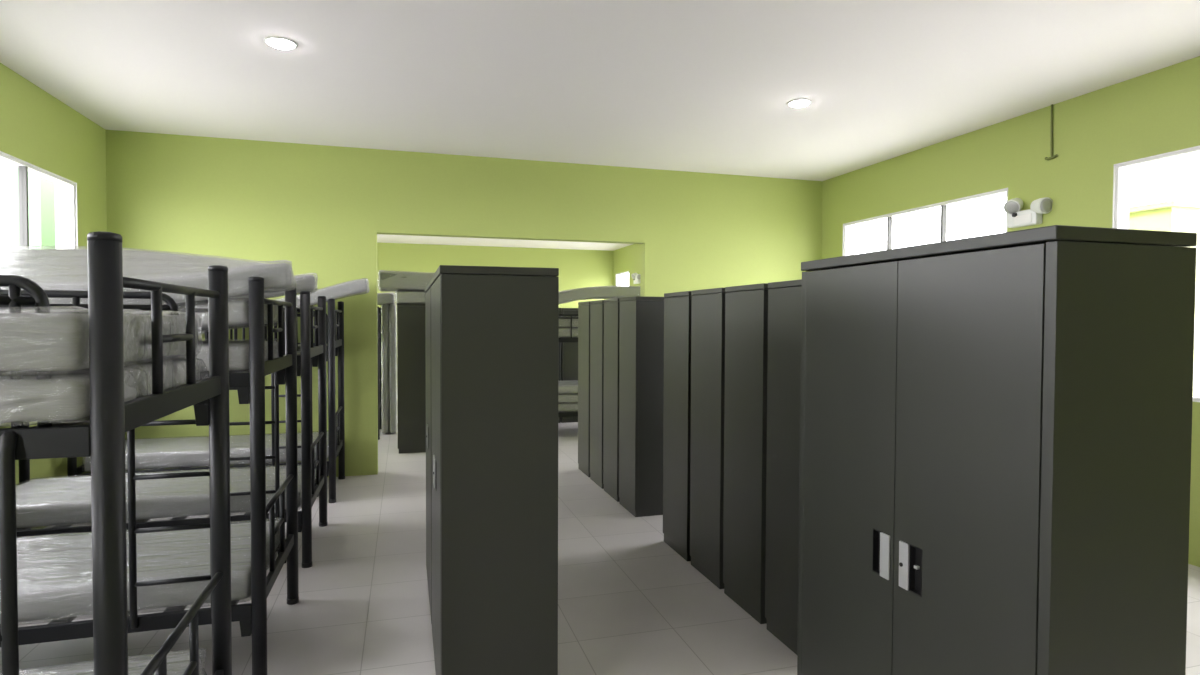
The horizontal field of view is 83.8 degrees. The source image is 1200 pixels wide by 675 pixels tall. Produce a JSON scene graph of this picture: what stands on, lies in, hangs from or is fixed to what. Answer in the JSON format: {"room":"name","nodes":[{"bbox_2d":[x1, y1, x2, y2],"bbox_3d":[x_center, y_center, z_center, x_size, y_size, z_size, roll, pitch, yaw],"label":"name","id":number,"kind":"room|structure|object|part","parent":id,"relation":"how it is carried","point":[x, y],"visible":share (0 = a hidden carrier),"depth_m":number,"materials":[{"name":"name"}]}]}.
{"room":"dormitory room","nodes":[
{"label":"dormitory room","id":0,"kind":"room"},
{"bbox_2d":[0,63,106,529],"bbox_3d":[-4.366,-0.219,5.074,0.150,3.405,20.500,0,1,-16],"label":"wall","id":1,"kind":"structure","parent":0,"point":[38,129],"depth_m":5.36,"materials":[{"name":"paint"}]},
{"bbox_2d":[0,151,77,248],"bbox_3d":[-4.237,-0.450,4.627,0.158,1.690,2.280,0,1,-16],"label":"window","id":2,"kind":"structure","parent":1,"relation":"in","point":[66,215],"depth_m":5.67,"materials":[{"name":"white glass"}]},
{"bbox_2d":[105,130,821,477],"bbox_3d":[-0.942,-0.265,7.483,7.776,3.405,0.150,0,1,-16],"label":"wall","id":3,"kind":"structure","parent":0,"point":[321,209],"depth_m":6.99,"materials":[{"name":"paint"}]},
{"bbox_2d":[377,243,612,386],"bbox_3d":[-3.420,-0.485,15.950,7.776,3.405,0.150,0,1,-16],"label":"wall","id":4,"kind":"structure","parent":0,"point":[578,269],"depth_m":16.16,"materials":[{"name":"paint"}]},
{"bbox_2d":[0,0,1199,250],"bbox_3d":[-0.556,-1.994,6.143,8.076,0.120,20.500,0,1,-16],"label":"ceiling","id":5,"kind":"structure","parent":0,"point":[702,86],"depth_m":4.73,"materials":[{"name":"paint"}]},
{"bbox_2d":[264,36,297,49],"bbox_3d":[-2.049,-1.881,4.292,0.196,0.024,0.196,0,1,-16],"label":"recessed light","id":6,"kind":"object","parent":5,"relation":"in","point":[277,42],"visible":1,"depth_m":4.26,"materials":[{"name":"white plastic"}]},
{"bbox_2d":[268,39,293,48],"bbox_3d":[-2.049,-1.881,4.292,0.154,0.024,0.154,0,1,-16],"label":"diffuser","id":7,"kind":"object","parent":6,"relation":"attached to","point":[276,43],"depth_m":4.26,"materials":[{"name":"white plastic"}]},
{"bbox_2d":[787,99,811,106],"bbox_3d":[1.620,-1.895,5.428,0.196,0.024,0.196,0,1,-16],"label":"recessed light","id":8,"kind":"object","parent":5,"relation":"in","point":[797,102],"visible":1,"depth_m":5.39,"materials":[{"name":"white plastic"}]},
{"bbox_2d":[790,100,808,106],"bbox_3d":[1.620,-1.895,5.428,0.154,0.024,0.154,0,1,-16],"label":"diffuser","id":9,"kind":"object","parent":8,"relation":"attached to","point":[793,103],"depth_m":5.39,"materials":[{"name":"white plastic"}]},
{"bbox_2d":[0,415,1199,674],"bbox_3d":[-0.570,1.520,6.231,8.076,0.100,20.500,0,1,-16],"label":"floor","id":10,"kind":"structure","parent":0,"point":[629,603],"depth_m":3.82,"materials":[{"name":"grey tile"}]},
{"bbox_2d":[0,231,231,674],"bbox_3d":[-2.144,0.671,1.629,2.026,1.815,0.990,0,1,-16],"label":"bunk bed","id":11,"kind":"object","parent":10,"relation":"on","point":[102,438],"visible":0.95,"depth_m":1.45,"materials":[{"name":"black metal"}]},
{"bbox_3d":[-2.014,0.227,1.183,1.904,0.065,0.028,0,1,-16],"label":"rail","id":12,"kind":"part","parent":11,"relation":"part of","materials":[{"name":"black metal"}]},
{"bbox_2d":[1,648,205,674],"bbox_3d":[-2.141,1.148,1.648,1.898,0.156,0.860,0,1,-16],"label":"mattress","id":13,"kind":"object","parent":11,"relation":"on","point":[176,665],"visible":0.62,"depth_m":2.18,"materials":[{"name":"grey fabric"}]},
{"bbox_2d":[0,355,207,426],"bbox_3d":[-2.127,0.130,1.600,1.908,0.131,0.925,0,1,-16],"label":"mattress","id":14,"kind":"object","parent":11,"relation":"on","point":[63,397],"visible":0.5,"depth_m":1.43,"materials":[{"name":"grey fabric"}]},
{"bbox_2d":[0,306,201,375],"bbox_3d":[-2.130,0.003,1.594,1.904,0.157,0.913,0,1,-16],"label":"mattress","id":15,"kind":"object","parent":14,"relation":"on","point":[30,342],"visible":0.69,"depth_m":1.43,"materials":[{"name":"grey fabric"}]},
{"bbox_3d":[-1.076,0.683,1.470,0.061,1.783,0.061,0,1,-16],"label":"post","id":16,"kind":"part","parent":11,"relation":"part of","materials":[{"name":"black metal"}]},
{"bbox_3d":[-1.202,0.175,1.896,0.024,0.064,0.859,0,1,-16],"label":"rail","id":17,"kind":"part","parent":11,"relation":"part of","materials":[{"name":"black metal"}]},
{"bbox_3d":[-2.271,0.204,2.061,1.904,0.065,0.028,0,1,-16],"label":"rail","id":18,"kind":"part","parent":11,"relation":"part of","materials":[{"name":"black metal"}]},
{"bbox_3d":[-1.206,1.200,1.922,0.024,0.060,0.859,0,1,-16],"label":"rail","id":19,"kind":"part","parent":11,"relation":"part of","materials":[{"name":"black metal"}]},
{"bbox_3d":[-1.333,0.660,2.347,0.061,1.783,0.061,0,1,-16],"label":"post","id":20,"kind":"part","parent":11,"relation":"part of","materials":[{"name":"black metal"}]},
{"bbox_2d":[0,276,298,674],"bbox_3d":[-2.576,0.632,3.107,2.026,1.815,0.990,0,1,-16],"label":"bunk bed","id":21,"kind":"object","parent":10,"relation":"on","point":[250,385],"visible":0.6,"depth_m":2.92,"materials":[{"name":"black metal"}]},
{"bbox_3d":[-2.451,1.213,2.686,1.904,0.065,0.028,0,1,-16],"label":"rail","id":22,"kind":"part","parent":21,"relation":"part of","materials":[{"name":"black metal"}]},
{"bbox_2d":[0,520,279,625],"bbox_3d":[-2.573,1.105,3.125,1.890,0.164,0.860,0,1,-16],"label":"mattress","id":23,"kind":"object","parent":21,"relation":"on","point":[54,574],"visible":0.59,"depth_m":3.00,"materials":[{"name":"grey fabric"}]},
{"bbox_2d":[163,338,277,372],"bbox_3d":[-2.567,0.085,3.100,1.887,0.141,0.859,0,1,-16],"label":"mattress","id":24,"kind":"object","parent":21,"relation":"on","point":[238,350],"visible":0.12,"depth_m":2.96,"materials":[{"name":"grey fabric"}]},
{"bbox_2d":[80,298,277,332],"bbox_3d":[-2.552,-0.083,3.098,1.867,0.208,0.861,0,1,-16],"label":"mattress","id":25,"kind":"object","parent":24,"relation":"on","point":[238,311],"visible":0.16,"depth_m":2.95,"materials":[{"name":"grey fabric"}]},
{"bbox_2d":[0,246,296,312],"bbox_3d":[-2.493,-0.284,3.087,2.119,0.353,0.898,0,1,-16],"label":"mattress","id":26,"kind":"object","parent":25,"relation":"on","point":[51,269],"visible":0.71,"depth_m":2.97,"materials":[{"name":"grey fabric"}]},
{"bbox_3d":[-2.447,0.189,2.660,1.904,0.065,0.028,0,1,-16],"label":"rail","id":27,"kind":"part","parent":21,"relation":"part of","materials":[{"name":"black metal"}]},
{"bbox_3d":[-1.508,0.644,2.947,0.061,1.783,0.061,0,1,-16],"label":"post","id":28,"kind":"part","parent":21,"relation":"part of","materials":[{"name":"black metal"}]},
{"bbox_3d":[-1.635,0.137,3.374,0.024,0.064,0.859,0,1,-16],"label":"rail","id":29,"kind":"part","parent":21,"relation":"part of","materials":[{"name":"black metal"}]},
{"bbox_3d":[-1.639,1.161,3.399,0.024,0.060,0.859,0,1,-16],"label":"rail","id":30,"kind":"part","parent":21,"relation":"part of","materials":[{"name":"black metal"}]},
{"bbox_3d":[-1.765,0.622,3.825,0.061,1.783,0.061,0,1,-16],"label":"post","id":31,"kind":"part","parent":21,"relation":"part of","materials":[{"name":"black metal"}]},
{"bbox_2d":[16,291,327,567],"bbox_3d":[-2.997,0.595,4.546,2.026,1.815,0.990,0,1,-16],"label":"bunk bed","id":32,"kind":"object","parent":10,"relation":"on","point":[311,488],"visible":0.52,"depth_m":4.37,"materials":[{"name":"black metal"}]},
{"bbox_3d":[-4.067,0.591,4.714,0.061,1.783,0.061,0,1,-16],"label":"post","id":33,"kind":"part","parent":32,"relation":"part of","materials":[{"name":"black metal"}]},
{"bbox_2d":[0,273,317,312],"bbox_3d":[-2.987,-0.188,4.512,2.104,0.531,0.912,0,1,-16],"label":"mattress","id":34,"kind":"object","parent":32,"relation":"on","point":[303,282],"visible":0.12,"depth_m":4.37,"materials":[{"name":"grey fabric"}]},
{"bbox_3d":[-2.872,1.176,4.125,1.904,0.065,0.028,0,1,-16],"label":"rail","id":35,"kind":"part","parent":32,"relation":"part of","materials":[{"name":"black metal"}]},
{"bbox_2d":[16,465,315,529],"bbox_3d":[-2.992,1.066,4.564,1.895,0.162,0.857,0,1,-16],"label":"mattress","id":36,"kind":"object","parent":32,"relation":"on","point":[58,501],"visible":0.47,"depth_m":4.28,"materials":[{"name":"grey fabric"}]},
{"bbox_3d":[-2.868,0.151,4.100,1.904,0.065,0.028,0,1,-16],"label":"rail","id":37,"kind":"part","parent":32,"relation":"part of","materials":[{"name":"black metal"}]},
{"bbox_3d":[-1.929,0.607,4.386,0.061,1.783,0.061,0,1,-16],"label":"post","id":38,"kind":"part","parent":32,"relation":"part of","materials":[{"name":"black metal"}]},
{"bbox_3d":[-2.056,0.099,4.813,0.024,0.064,0.859,0,1,-16],"label":"rail","id":39,"kind":"part","parent":32,"relation":"part of","materials":[{"name":"black metal"}]},
{"bbox_3d":[-2.060,1.124,4.838,0.024,0.060,0.859,0,1,-16],"label":"rail","id":40,"kind":"part","parent":32,"relation":"part of","materials":[{"name":"black metal"}]},
{"bbox_3d":[-2.186,0.584,5.264,0.061,1.783,0.061,0,1,-16],"label":"post","id":41,"kind":"part","parent":32,"relation":"part of","materials":[{"name":"black metal"}]},
{"bbox_2d":[67,299,344,502],"bbox_3d":[-3.452,0.554,6.100,2.026,1.815,0.990,0,1,-16],"label":"bunk bed","id":42,"kind":"object","parent":10,"relation":"on","point":[334,319],"visible":0.32,"depth_m":5.92,"materials":[{"name":"black metal"}]},
{"bbox_3d":[-4.265,0.573,5.390,0.061,1.783,0.061,0,1,-16],"label":"post","id":43,"kind":"part","parent":42,"relation":"part of","materials":[{"name":"black metal"}]},
{"bbox_3d":[-4.396,1.090,5.842,0.024,0.060,0.859,0,1,-16],"label":"rail","id":44,"kind":"part","parent":42,"relation":"part of","materials":[{"name":"black metal"}]},
{"bbox_3d":[-3.327,1.136,5.679,1.904,0.065,0.028,0,1,-16],"label":"rail","id":45,"kind":"part","parent":42,"relation":"part of","materials":[{"name":"black metal"}]},
{"bbox_2d":[83,431,327,472],"bbox_3d":[-3.451,1.026,6.117,1.890,0.160,0.865,0,1,-16],"label":"mattress","id":46,"kind":"object","parent":42,"relation":"on","point":[172,452],"visible":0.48,"depth_m":5.80,"materials":[{"name":"grey fabric"}]},
{"bbox_2d":[197,278,369,334],"bbox_3d":[-3.173,-0.263,6.160,2.015,0.616,0.873,0,1,-16],"label":"mattress","id":47,"kind":"object","parent":42,"relation":"on","point":[346,289],"visible":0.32,"depth_m":5.98,"materials":[{"name":"grey fabric"}]},
{"bbox_3d":[-2.384,0.567,5.941,0.061,1.783,0.061,0,1,-16],"label":"post","id":48,"kind":"part","parent":42,"relation":"part of","materials":[{"name":"black metal"}]},
{"bbox_3d":[-2.511,0.059,6.367,0.024,0.064,0.859,0,1,-16],"label":"rail","id":49,"kind":"part","parent":42,"relation":"part of","materials":[{"name":"black metal"}]},
{"bbox_3d":[-2.515,1.084,6.393,0.024,0.060,0.859,0,1,-16],"label":"rail","id":50,"kind":"part","parent":42,"relation":"part of","materials":[{"name":"black metal"}]},
{"bbox_3d":[-2.641,0.544,6.818,0.061,1.783,0.061,0,1,-16],"label":"post","id":51,"kind":"part","parent":42,"relation":"part of","materials":[{"name":"black metal"}]},
{"bbox_2d":[377,306,381,439],"bbox_3d":[-4.098,0.474,9.239,2.026,1.815,0.990,0,1,-16],"label":"bunk bed","id":52,"kind":"object","parent":10,"relation":"on","point":[378,307],"visible":0.12,"depth_m":9.91,"materials":[{"name":"black metal"}]},
{"bbox_3d":[-3.030,0.486,9.079,0.061,1.783,0.061,0,1,-16],"label":"post","id":53,"kind":"part","parent":52,"relation":"part of","materials":[{"name":"black metal"}]},
{"bbox_3d":[-3.287,0.464,9.957,0.061,1.783,0.061,0,1,-16],"label":"post","id":54,"kind":"part","parent":52,"relation":"part of","materials":[{"name":"black metal"}]},
{"bbox_2d":[377,292,395,305],"bbox_3d":[-3.832,-0.436,9.296,1.901,0.405,0.888,0,1,-16],"label":"mattress","id":55,"kind":"object","parent":52,"relation":"on","point":[382,298],"visible":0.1,"depth_m":9.12,"materials":[{"name":"grey fabric"}]},
{"bbox_2d":[381,304,389,432],"bbox_3d":[-3.160,0.424,9.864,0.121,1.885,0.890,0,1,-16],"label":"mattress","id":56,"kind":"object","parent":10,"relation":"on","point":[385,356],"visible":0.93,"depth_m":9.46,"materials":[{"name":"grey fabric"}]},
{"bbox_2d":[389,303,397,432],"bbox_3d":[-3.059,0.430,9.893,0.121,1.886,0.895,0,1,-16],"label":"mattress","id":57,"kind":"object","parent":10,"relation":"on","point":[393,420],"visible":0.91,"depth_m":9.49,"materials":[{"name":"grey fabric"}]},
{"bbox_2d":[397,303,425,453],"bbox_3d":[-2.382,0.489,8.619,0.457,1.830,0.933,0,1,-16],"label":"tall cabinet","id":58,"kind":"object","parent":10,"relation":"on","point":[411,361],"visible":0.68,"depth_m":8.16,"materials":[{"name":"grey metal"}]},
{"bbox_3d":[-2.521,0.480,8.350,0.018,1.728,0.435,0,1,-16],"label":"door","id":59,"kind":"part","parent":58,"relation":"part of","materials":[{"name":"grey metal"}]},
{"bbox_2d":[395,290,424,303],"bbox_3d":[-2.349,-0.503,8.596,0.550,0.170,0.972,0,1,-16],"label":"mattress","id":60,"kind":"object","parent":58,"relation":"on","point":[402,297],"visible":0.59,"depth_m":8.13,"materials":[{"name":"grey fabric"}]},
{"bbox_2d":[377,270,434,291],"bbox_3d":[-2.446,-0.705,8.568,0.760,0.268,0.990,0,1,-16],"label":"mattress","id":61,"kind":"object","parent":60,"relation":"on","point":[388,281],"visible":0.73,"depth_m":8.11,"materials":[{"name":"grey fabric"}]},
{"bbox_2d":[425,293,425,358],"bbox_3d":[-1.017,0.589,4.810,0.457,1.830,0.933,0,1,-16],"label":"tall cabinet","id":62,"kind":"object","parent":10,"relation":"on","point":[425,293],"visible":0.02,"depth_m":5.14,"materials":[{"name":"grey metal"}]},
{"bbox_3d":[-1.279,0.569,4.961,0.018,1.728,0.435,0,1,-16],"label":"door","id":63,"kind":"part","parent":62,"relation":"part of","materials":[{"name":"grey metal"}]},
{"bbox_2d":[425,281,431,623],"bbox_3d":[-0.777,0.612,3.893,0.457,1.830,0.933,0,1,-16],"label":"tall cabinet","id":64,"kind":"object","parent":10,"relation":"on","point":[428,287],"visible":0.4,"depth_m":3.72,"materials":[{"name":"grey metal"}]},
{"bbox_3d":[-1.038,0.593,4.044,0.018,1.728,0.435,0,1,-16],"label":"door","id":65,"kind":"part","parent":64,"relation":"part of","materials":[{"name":"grey metal"}]},
{"bbox_3d":[-0.915,0.603,3.624,0.018,1.728,0.435,0,1,-16],"label":"door","id":66,"kind":"part","parent":64,"relation":"part of","materials":[{"name":"grey metal"}]},
{"bbox_2d":[430,265,558,674],"bbox_3d":[-0.512,0.636,2.985,0.457,1.830,0.933,0,1,-16],"label":"tall cabinet","id":67,"kind":"object","parent":10,"relation":"on","point":[495,329],"visible":1,"depth_m":2.54,"materials":[{"name":"grey metal"}]},
{"bbox_3d":[-0.773,0.616,3.136,0.018,1.728,0.435,0,1,-16],"label":"door","id":68,"kind":"part","parent":67,"relation":"part of","materials":[{"name":"grey metal"}]},
{"bbox_3d":[-0.732,0.583,2.950,0.006,0.125,0.036,0,1,-16],"label":"handle plate","id":69,"kind":"part","parent":67,"relation":"part of","materials":[{"name":"silver metal"}]},
{"bbox_3d":[-0.711,0.585,2.879,0.006,0.125,0.034,0,1,-16],"label":"handle plate","id":70,"kind":"part","parent":67,"relation":"part of","materials":[{"name":"silver metal"}]},
{"bbox_3d":[-0.650,0.627,2.716,0.018,1.728,0.435,0,1,-16],"label":"door","id":71,"kind":"part","parent":67,"relation":"part of","materials":[{"name":"grey metal"}]},
{"bbox_2d":[558,308,560,422],"bbox_3d":[-1.131,0.442,10.694,0.933,1.830,0.457,0,1,-16],"label":"tall cabinet","id":72,"kind":"object","parent":10,"relation":"on","point":[559,418],"visible":0.07,"depth_m":10.61,"materials":[{"name":"grey metal"}]},
{"bbox_2d":[558,314,577,416],"bbox_3d":[0.010,0.476,9.799,2.026,1.815,0.990,0,1,-16],"label":"bunk bed","id":73,"kind":"object","parent":10,"relation":"on","point":[567,339],"visible":0.03,"depth_m":9.18,"materials":[{"name":"black metal"}]},
{"bbox_2d":[558,402,577,411],"bbox_3d":[0.005,0.964,9.807,1.888,0.139,0.861,0,1,-16],"label":"mattress","id":74,"kind":"object","parent":73,"relation":"on","point":[563,406],"visible":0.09,"depth_m":9.25,"materials":[{"name":"grey fabric"}]},
{"bbox_2d":[558,393,577,402],"bbox_3d":[0.003,0.839,9.806,1.892,0.138,0.869,0,1,-16],"label":"mattress","id":75,"kind":"object","parent":74,"relation":"on","point":[572,397],"visible":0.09,"depth_m":9.25,"materials":[{"name":"grey fabric"}]},
{"bbox_2d":[558,380,577,394],"bbox_3d":[0.005,0.711,9.804,1.897,0.150,0.869,0,1,-16],"label":"mattress","id":76,"kind":"object","parent":75,"relation":"on","point":[571,386],"visible":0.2,"depth_m":9.27,"materials":[{"name":"grey fabric"}]},
{"bbox_3d":[0.138,1.058,9.370,1.904,0.065,0.028,0,1,-16],"label":"rail","id":77,"kind":"part","parent":73,"relation":"part of","materials":[{"name":"black metal"}]},
{"bbox_2d":[559,327,577,337],"bbox_3d":[0.008,-0.081,9.784,1.898,0.160,0.867,0,1,-16],"label":"mattress","id":78,"kind":"object","parent":73,"relation":"on","point":[565,332],"visible":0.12,"depth_m":9.22,"materials":[{"name":"grey fabric"}]},
{"bbox_2d":[559,316,577,327],"bbox_3d":[0.006,-0.226,9.779,1.905,0.171,0.870,0,1,-16],"label":"mattress","id":79,"kind":"object","parent":78,"relation":"on","point":[562,322],"visible":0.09,"depth_m":9.22,"materials":[{"name":"grey fabric"}]},
{"bbox_3d":[0.142,0.033,9.345,1.904,0.065,0.028,0,1,-16],"label":"rail","id":80,"kind":"part","parent":73,"relation":"part of","materials":[{"name":"black metal"}]},
{"bbox_2d":[559,286,639,303],"bbox_3d":[0.027,-0.602,9.773,1.679,0.292,0.870,0,1,-16],"label":"mattress","id":81,"kind":"object","parent":73,"relation":"on","point":[612,292],"visible":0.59,"depth_m":9.34,"materials":[{"name":"grey fabric"}]},
{"bbox_2d":[560,308,577,422],"bbox_3d":[-0.219,0.439,10.961,0.933,1.830,0.457,0,1,-16],"label":"tall cabinet","id":82,"kind":"object","parent":10,"relation":"on","point":[569,350],"visible":0.09,"depth_m":10.66,"materials":[{"name":"grey metal"}]},
{"bbox_2d":[578,301,589,476],"bbox_3d":[0.267,0.533,7.261,0.933,1.830,0.457,0,1,-16],"label":"tall cabinet","id":83,"kind":"object","parent":10,"relation":"on","point":[583,307],"visible":0.2,"depth_m":7.09,"materials":[{"name":"grey metal"}]},
{"bbox_2d":[590,300,603,488],"bbox_3d":[0.404,0.545,6.795,0.933,1.830,0.457,0,1,-16],"label":"tall cabinet","id":84,"kind":"object","parent":10,"relation":"on","point":[596,307],"visible":0.14,"depth_m":6.63,"materials":[{"name":"grey metal"}]},
{"bbox_2d":[603,298,622,501],"bbox_3d":[0.540,0.557,6.329,0.933,1.830,0.457,0,1,-16],"label":"tall cabinet","id":85,"kind":"object","parent":10,"relation":"on","point":[611,306],"visible":0.23,"depth_m":6.16,"materials":[{"name":"grey metal"}]},
{"bbox_2d":[619,296,663,516],"bbox_3d":[0.677,0.569,5.863,0.933,1.830,0.457,0,1,-16],"label":"tall cabinet","id":86,"kind":"object","parent":10,"relation":"on","point":[641,318],"visible":0.51,"depth_m":5.56,"materials":[{"name":"grey metal"}]},
{"bbox_2d":[663,291,692,560],"bbox_3d":[0.974,0.596,4.846,0.933,1.830,0.457,0,1,-16],"label":"tall cabinet","id":87,"kind":"object","parent":10,"relation":"on","point":[677,305],"visible":0.17,"depth_m":4.67,"materials":[{"name":"grey metal"}]},
{"bbox_2d":[690,288,727,588],"bbox_3d":[1.111,0.608,4.378,0.933,1.830,0.457,0,1,-16],"label":"tall cabinet","id":88,"kind":"object","parent":10,"relation":"on","point":[708,305],"visible":0.25,"depth_m":4.20,"materials":[{"name":"grey metal"}]},
{"bbox_2d":[723,283,768,623],"bbox_3d":[1.248,0.620,3.911,0.933,1.830,0.457,0,1,-16],"label":"tall cabinet","id":89,"kind":"object","parent":10,"relation":"on","point":[746,306],"visible":0.26,"depth_m":3.73,"materials":[{"name":"grey metal"}]},
{"bbox_2d":[765,279,801,654],"bbox_3d":[1.385,0.632,3.444,0.933,1.830,0.457,0,1,-16],"label":"tall cabinet","id":90,"kind":"object","parent":10,"relation":"on","point":[784,297],"visible":0.09,"depth_m":3.36,"materials":[{"name":"grey metal"}]},
{"bbox_2d":[797,225,1196,674],"bbox_3d":[1.007,0.668,1.913,0.422,1.830,0.933,0,1,-16],"label":"tall cabinet","id":91,"kind":"object","parent":10,"relation":"on","point":[996,429],"visible":1,"depth_m":1.52,"materials":[{"name":"grey metal"}]},
{"bbox_3d":[0.762,0.649,2.069,0.018,1.728,0.435,0,1,-16],"label":"door","id":92,"kind":"part","parent":91,"relation":"part of","materials":[{"name":"grey metal"}]},
{"bbox_3d":[0.803,0.616,1.883,0.006,0.125,0.036,0,1,-16],"label":"handle plate","id":93,"kind":"part","parent":91,"relation":"part of","materials":[{"name":"silver metal"}]},
{"bbox_3d":[0.824,0.618,1.811,0.006,0.125,0.034,0,1,-16],"label":"handle plate","id":94,"kind":"part","parent":91,"relation":"part of","materials":[{"name":"silver metal"}]},
{"bbox_3d":[0.885,0.659,1.649,0.018,1.728,0.435,0,1,-16],"label":"door","id":95,"kind":"part","parent":91,"relation":"part of","materials":[{"name":"grey metal"}]},
{"bbox_2d":[613,56,1199,566],"bbox_3d":[3.241,-0.244,7.300,0.150,3.405,20.500,0,1,-16],"label":"wall","id":96,"kind":"structure","parent":0,"point":[1156,112],"depth_m":5.44,"materials":[{"name":"paint"}]},
{"bbox_2d":[616,271,628,285],"bbox_3d":[0.609,-0.730,16.294,0.158,1.710,1.040,0,1,-16],"label":"window","id":97,"kind":"structure","parent":96,"relation":"in","point":[618,275],"depth_m":16.77,"materials":[{"name":"white metal"}]},
{"bbox_2d":[631,273,639,283],"bbox_3d":[0.830,-1.342,15.076,0.160,0.256,0.375,0,1,-16],"label":"emergency light","id":98,"kind":"object","parent":96,"relation":"attached to","point":[636,277],"visible":0.9,"depth_m":15.09,"materials":[{"name":"white plastic"}]},
{"bbox_2d":[842,188,1007,255],"bbox_3d":[3.327,-0.489,7.006,0.158,1.710,2.300,0,1,-16],"label":"window","id":99,"kind":"structure","parent":96,"relation":"in","point":[848,228],"depth_m":7.11,"materials":[{"name":"white metal"}]},
{"bbox_2d":[1003,197,1051,227],"bbox_3d":[3.596,-1.072,5.627,0.160,0.256,0.375,0,1,-16],"label":"emergency light","id":100,"kind":"object","parent":96,"relation":"attached to","point":[1016,218],"visible":1,"depth_m":5.62,"materials":[{"name":"white plastic"}]},
{"bbox_3d":[3.566,-0.997,5.635,0.008,0.075,0.160,0,1,-16],"label":"panel","id":101,"kind":"part","parent":100,"relation":"part of","materials":[{"name":"white plastic"}]},
{"bbox_2d":[1045,104,1057,159],"bbox_3d":[3.685,-1.676,5.448,0.026,0.448,0.111,0,1,-16],"label":"cable","id":102,"kind":"object","parent":96,"relation":"attached to","point":[1051,124],"visible":1,"depth_m":5.45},
{"bbox_2d":[1112,145,1199,401],"bbox_3d":[4.231,-0.409,3.917,0.158,1.710,2.320,0,1,-16],"label":"window","id":103,"kind":"structure","parent":96,"relation":"in","point":[1121,172],"depth_m":4.98,"materials":[{"name":"white metal"}]},
{"label":"outside","id":104,"kind":"structure","parent":0,"visible":0},
{"bbox_2d":[1199,367,1199,396],"bbox_3d":[-1.411,1.687,4.842,80.000,0.130,90.000,0,1,-16],"label":"ground","id":105,"kind":"structure","parent":104,"point":[1199,367],"depth_m":19.89,"materials":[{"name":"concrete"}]},
{"bbox_2d":[1,161,55,248],"bbox_3d":[-6.270,-0.673,7.445,0.470,4.420,0.720,0,1,-16],"label":"pillar","id":106,"kind":"structure","parent":105,"relation":"on","point":[41,191],"depth_m":7.17,"materials":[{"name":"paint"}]},
{"bbox_2d":[1129,200,1199,396],"bbox_3d":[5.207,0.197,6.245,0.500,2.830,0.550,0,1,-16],"label":"building","id":107,"kind":"structure","parent":105,"relation":"on","point":[1173,215],"depth_m":6.05,"materials":[{"name":"paint"}]},
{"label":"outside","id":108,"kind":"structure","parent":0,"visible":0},
{"bbox_2d":[1129,152,1199,194],"bbox_3d":[6.035,-1.444,3.396,0.900,0.120,7.200,0,1,-16],"label":"roof edge","id":109,"kind":"object","parent":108,"point":[1183,170],"visible":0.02,"depth_m":5.98,"materials":[{"name":"white"}]}
]}

